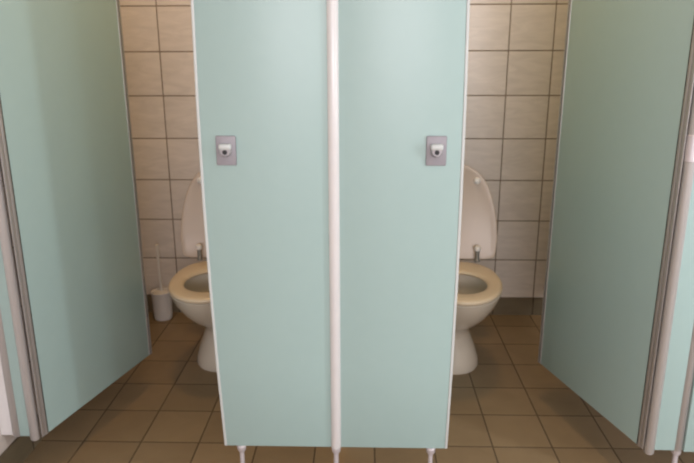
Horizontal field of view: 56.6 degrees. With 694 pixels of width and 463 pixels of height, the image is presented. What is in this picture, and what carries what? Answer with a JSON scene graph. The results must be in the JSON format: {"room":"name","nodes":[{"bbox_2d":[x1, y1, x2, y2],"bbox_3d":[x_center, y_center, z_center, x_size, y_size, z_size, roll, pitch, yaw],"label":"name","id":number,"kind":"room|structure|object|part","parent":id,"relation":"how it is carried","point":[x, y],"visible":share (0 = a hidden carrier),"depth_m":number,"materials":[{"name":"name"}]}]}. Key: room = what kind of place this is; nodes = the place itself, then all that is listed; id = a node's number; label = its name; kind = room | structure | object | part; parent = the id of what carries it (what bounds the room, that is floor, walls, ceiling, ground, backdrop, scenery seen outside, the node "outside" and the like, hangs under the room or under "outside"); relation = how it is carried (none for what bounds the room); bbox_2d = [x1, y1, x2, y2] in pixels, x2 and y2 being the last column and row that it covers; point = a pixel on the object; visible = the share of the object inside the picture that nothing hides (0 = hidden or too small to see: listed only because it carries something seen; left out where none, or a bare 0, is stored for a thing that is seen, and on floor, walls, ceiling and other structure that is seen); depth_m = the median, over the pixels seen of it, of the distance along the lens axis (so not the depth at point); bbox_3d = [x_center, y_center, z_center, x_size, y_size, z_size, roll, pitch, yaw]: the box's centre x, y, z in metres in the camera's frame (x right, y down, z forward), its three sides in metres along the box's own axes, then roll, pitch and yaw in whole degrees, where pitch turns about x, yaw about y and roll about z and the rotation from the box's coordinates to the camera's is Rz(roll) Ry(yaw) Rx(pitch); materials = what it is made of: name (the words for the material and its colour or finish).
{"room":"public restroom","nodes":[
{"label":"public restroom","id":0,"kind":"room"},
{"bbox_2d":[0,160,37,455],"bbox_3d":[-1.186,-0.009,-0.556,0.100,2.900,7.267,0,16,2],"label":"wall","id":1,"kind":"structure","parent":0,"point":[6,441],"depth_m":2.04,"materials":[{"name":"tile"}]},
{"bbox_2d":[0,310,19,436],"bbox_3d":[-1.038,-0.269,1.751,0.064,1.866,0.031,0,16,2],"label":"post","id":2,"kind":"object","parent":1,"relation":"attached to","point":[9,425],"visible":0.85,"depth_m":1.96,"materials":[{"name":"metal"}]},
{"bbox_2d":[0,167,39,440],"bbox_3d":[-0.979,-0.257,1.743,0.061,1.866,0.032,0,16,2],"label":"panel","id":3,"kind":"object","parent":2,"relation":"attached to","point":[10,304],"visible":1,"depth_m":1.89,"materials":[{"name":"green laminate"}]},
{"bbox_3d":[-0.987,-0.262,1.747,0.045,1.850,0.016,0,16,2],"label":"panel","id":4,"kind":"part","parent":3,"relation":"part of","materials":[{"name":"green laminate"}]},
{"bbox_2d":[0,0,151,436],"bbox_3d":[-0.861,-0.327,2.014,0.021,1.831,0.600,4,16,16],"label":"door","id":5,"kind":"structure","parent":3,"relation":"attached to","point":[67,153],"depth_m":2.03,"materials":[{"name":"green laminate"}]},
{"bbox_2d":[0,301,148,462],"bbox_3d":[-1.128,1.345,-0.180,0.008,0.091,7.267,0,16,2],"label":"baseboard","id":6,"kind":"structure","parent":1,"relation":"attached to","point":[21,448],"depth_m":2.09,"materials":[{"name":"tile"}]},
{"bbox_2d":[120,0,567,297],"bbox_3d":[0.527,-0.991,2.946,3.320,2.900,0.100,0,16,2],"label":"wall","id":7,"kind":"structure","parent":0,"point":[516,47],"depth_m":3.04,"materials":[{"name":"tile"}]},
{"bbox_2d":[147,295,542,314],"bbox_3d":[0.533,0.377,3.271,3.112,0.091,0.008,0,16,2],"label":"baseboard","id":8,"kind":"structure","parent":7,"relation":"attached to","point":[505,306],"depth_m":3.26,"materials":[{"name":"tile"}]},
{"bbox_2d":[23,312,693,462],"bbox_3d":[0.429,1.421,-0.152,3.320,0.080,7.367,0,16,2],"label":"floor","id":9,"kind":"structure","parent":0,"point":[166,408],"depth_m":2.34,"materials":[{"name":"tile"}]},
{"bbox_2d":[151,287,172,320],"bbox_3d":[-0.923,0.365,3.226,0.104,0.146,0.104,0,16,2],"label":"brush holder","id":10,"kind":"object","parent":9,"relation":"on","point":[162,303],"visible":0.88,"depth_m":3.19,"materials":[{"name":"plastic"}]},
{"bbox_2d":[152,244,168,293],"bbox_3d":[-0.923,0.243,3.192,0.088,0.376,0.088,0,16,2],"label":"toilet brush","id":11,"kind":"object","parent":10,"relation":"in","point":[161,290],"visible":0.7,"depth_m":3.18,"materials":[{"name":"plastic"}]},
{"bbox_3d":[-0.923,0.186,3.176,0.024,0.258,0.024,-10,18,-31],"label":"handle","id":12,"kind":"part","parent":11,"relation":"part of","materials":[{"name":"plastic"}]},
{"bbox_2d":[168,172,216,371],"bbox_3d":[-0.538,0.134,2.786,0.396,0.826,0.861,0,16,2],"label":"toilet","id":13,"kind":"object","parent":9,"relation":"on","point":[189,287],"visible":0.33,"depth_m":2.71,"materials":[{"name":"white ceramic"}]},
{"bbox_3d":[-0.543,0.195,2.605,0.336,0.019,0.479,0,16,2],"label":"seat","id":14,"kind":"part","parent":13,"relation":"part of","materials":[{"name":"beige plastic"}]},
{"bbox_3d":[-0.542,0.389,2.681,0.334,0.391,0.507,0,16,2],"label":"bowl","id":15,"kind":"part","parent":13,"relation":"part of","materials":[{"name":"white ceramic"}]},
{"bbox_3d":[-0.535,-0.092,2.829,0.396,0.413,0.076,0,16,2],"label":"lid","id":16,"kind":"part","parent":13,"relation":"part of","materials":[{"name":"white plastic"}]},
{"bbox_2d":[191,0,330,462],"bbox_3d":[-0.219,-0.175,1.704,0.343,2.000,0.047,0,16,2],"label":"partition panel","id":17,"kind":"object","parent":9,"relation":"on","point":[260,66],"visible":0.97,"depth_m":1.74,"materials":[{"name":"green laminate"}]},
{"bbox_2d":[218,144,231,149],"bbox_3d":[-0.318,-0.221,1.681,0.033,0.016,0.020,0,16,2],"label":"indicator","id":18,"kind":"object","parent":17,"relation":"attached to","point":[220,146],"depth_m":1.67,"materials":[{"name":"white plastic"}]},
{"bbox_3d":[-0.318,-0.210,1.685,0.033,0.033,0.016,0,16,2],"label":"knob","id":19,"kind":"part","parent":17,"relation":"part of","materials":[{"name":"silver metal"}]},
{"bbox_3d":[-0.318,-0.213,1.695,0.053,0.078,0.005,0,16,2],"label":"lock plate","id":20,"kind":"part","parent":17,"relation":"part of","materials":[{"name":"grey plastic"}]},
{"bbox_3d":[-0.318,0.724,1.968,0.026,0.128,0.026,0,16,2],"label":"leg","id":21,"kind":"part","parent":17,"relation":"part of","materials":[{"name":"silver metal"}]},
{"bbox_2d":[326,0,340,462],"bbox_3d":[-0.035,-0.182,1.702,0.034,2.013,0.034,0,16,2],"label":"post","id":22,"kind":"object","parent":9,"relation":"on","point":[331,5],"visible":1,"depth_m":1.73,"materials":[{"name":"white metal"}]},
{"bbox_3d":[-0.032,0.717,1.953,0.034,0.147,0.034,0,16,2],"label":"leg","id":23,"kind":"part","parent":22,"relation":"part of","materials":[{"name":"silver metal"}]},
{"bbox_2d":[338,0,469,462],"bbox_3d":[0.142,-0.173,1.694,0.330,2.000,0.047,0,16,2],"label":"partition panel","id":24,"kind":"object","parent":9,"relation":"on","point":[403,64],"visible":0.98,"depth_m":1.73,"materials":[{"name":"green laminate"}]},
{"bbox_3d":[0.251,0.727,1.952,0.026,0.128,0.026,0,16,2],"label":"leg","id":25,"kind":"part","parent":24,"relation":"part of","materials":[{"name":"silver metal"}]},
{"bbox_3d":[0.233,-0.210,1.680,0.053,0.078,0.005,0,16,2],"label":"lock plate","id":26,"kind":"part","parent":24,"relation":"part of","materials":[{"name":"grey plastic"}]},
{"bbox_3d":[0.232,-0.207,1.670,0.033,0.033,0.016,0,16,2],"label":"knob","id":27,"kind":"part","parent":24,"relation":"part of","materials":[{"name":"silver metal"}]},
{"bbox_2d":[430,144,443,149],"bbox_3d":[0.232,-0.218,1.666,0.033,0.016,0.020,0,16,2],"label":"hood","id":28,"kind":"object","parent":24,"relation":"attached to","point":[432,146],"depth_m":1.66,"materials":[{"name":"white plastic"}]},
{"bbox_2d":[452,165,502,374],"bbox_3d":[0.454,0.139,2.759,0.396,0.826,0.861,0,16,2],"label":"toilet","id":29,"kind":"object","parent":9,"relation":"on","point":[480,288],"visible":0.44,"depth_m":2.71,"materials":[{"name":"white ceramic"}]},
{"bbox_3d":[0.450,0.394,2.653,0.334,0.391,0.507,0,16,2],"label":"bowl","id":30,"kind":"part","parent":29,"relation":"part of","materials":[{"name":"white ceramic"}]},
{"bbox_3d":[0.456,-0.087,2.802,0.396,0.413,0.076,0,16,2],"label":"lid","id":31,"kind":"part","parent":29,"relation":"part of","materials":[{"name":"white plastic"}]},
{"bbox_3d":[0.449,0.200,2.578,0.336,0.019,0.479,0,16,2],"label":"seat","id":32,"kind":"part","parent":29,"relation":"part of","materials":[{"name":"beige plastic"}]},
{"bbox_2d":[671,324,693,462],"bbox_3d":[0.978,-0.181,1.689,0.034,2.013,0.034,0,16,2],"label":"post","id":33,"kind":"object","parent":9,"relation":"on","point":[676,452],"visible":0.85,"depth_m":1.86,"materials":[{"name":"metal"}]},
{"bbox_2d":[644,90,693,454],"bbox_3d":[0.921,-0.241,1.664,0.088,1.866,0.032,0,16,2],"label":"panel","id":34,"kind":"object","parent":33,"relation":"attached to","point":[677,322],"visible":1,"depth_m":1.80,"materials":[{"name":"green laminate"}]},
{"bbox_2d":[538,0,693,448],"bbox_3d":[0.807,-0.311,1.940,0.021,1.831,0.585,-4,16,-14],"label":"door","id":35,"kind":"structure","parent":34,"relation":"attached to","point":[627,83],"depth_m":1.95,"materials":[{"name":"green laminate"}]},
{"bbox_3d":[0.930,-0.246,1.668,0.072,1.850,0.016,0,16,2],"label":"panel","id":36,"kind":"part","parent":34,"relation":"part of","materials":[{"name":"green laminate"}]},
{"bbox_3d":[0.981,0.718,1.940,0.034,0.147,0.034,0,16,2],"label":"leg","id":37,"kind":"part","parent":33,"relation":"part of","materials":[{"name":"silver metal"}]},
{"bbox_2d":[682,378,693,451],"bbox_3d":[1.169,-0.171,1.675,0.358,2.000,0.029,0,16,2],"label":"partition panel","id":38,"kind":"object","parent":9,"relation":"on","point":[688,444],"visible":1,"depth_m":1.88,"materials":[{"name":"green laminate"}]}
]}

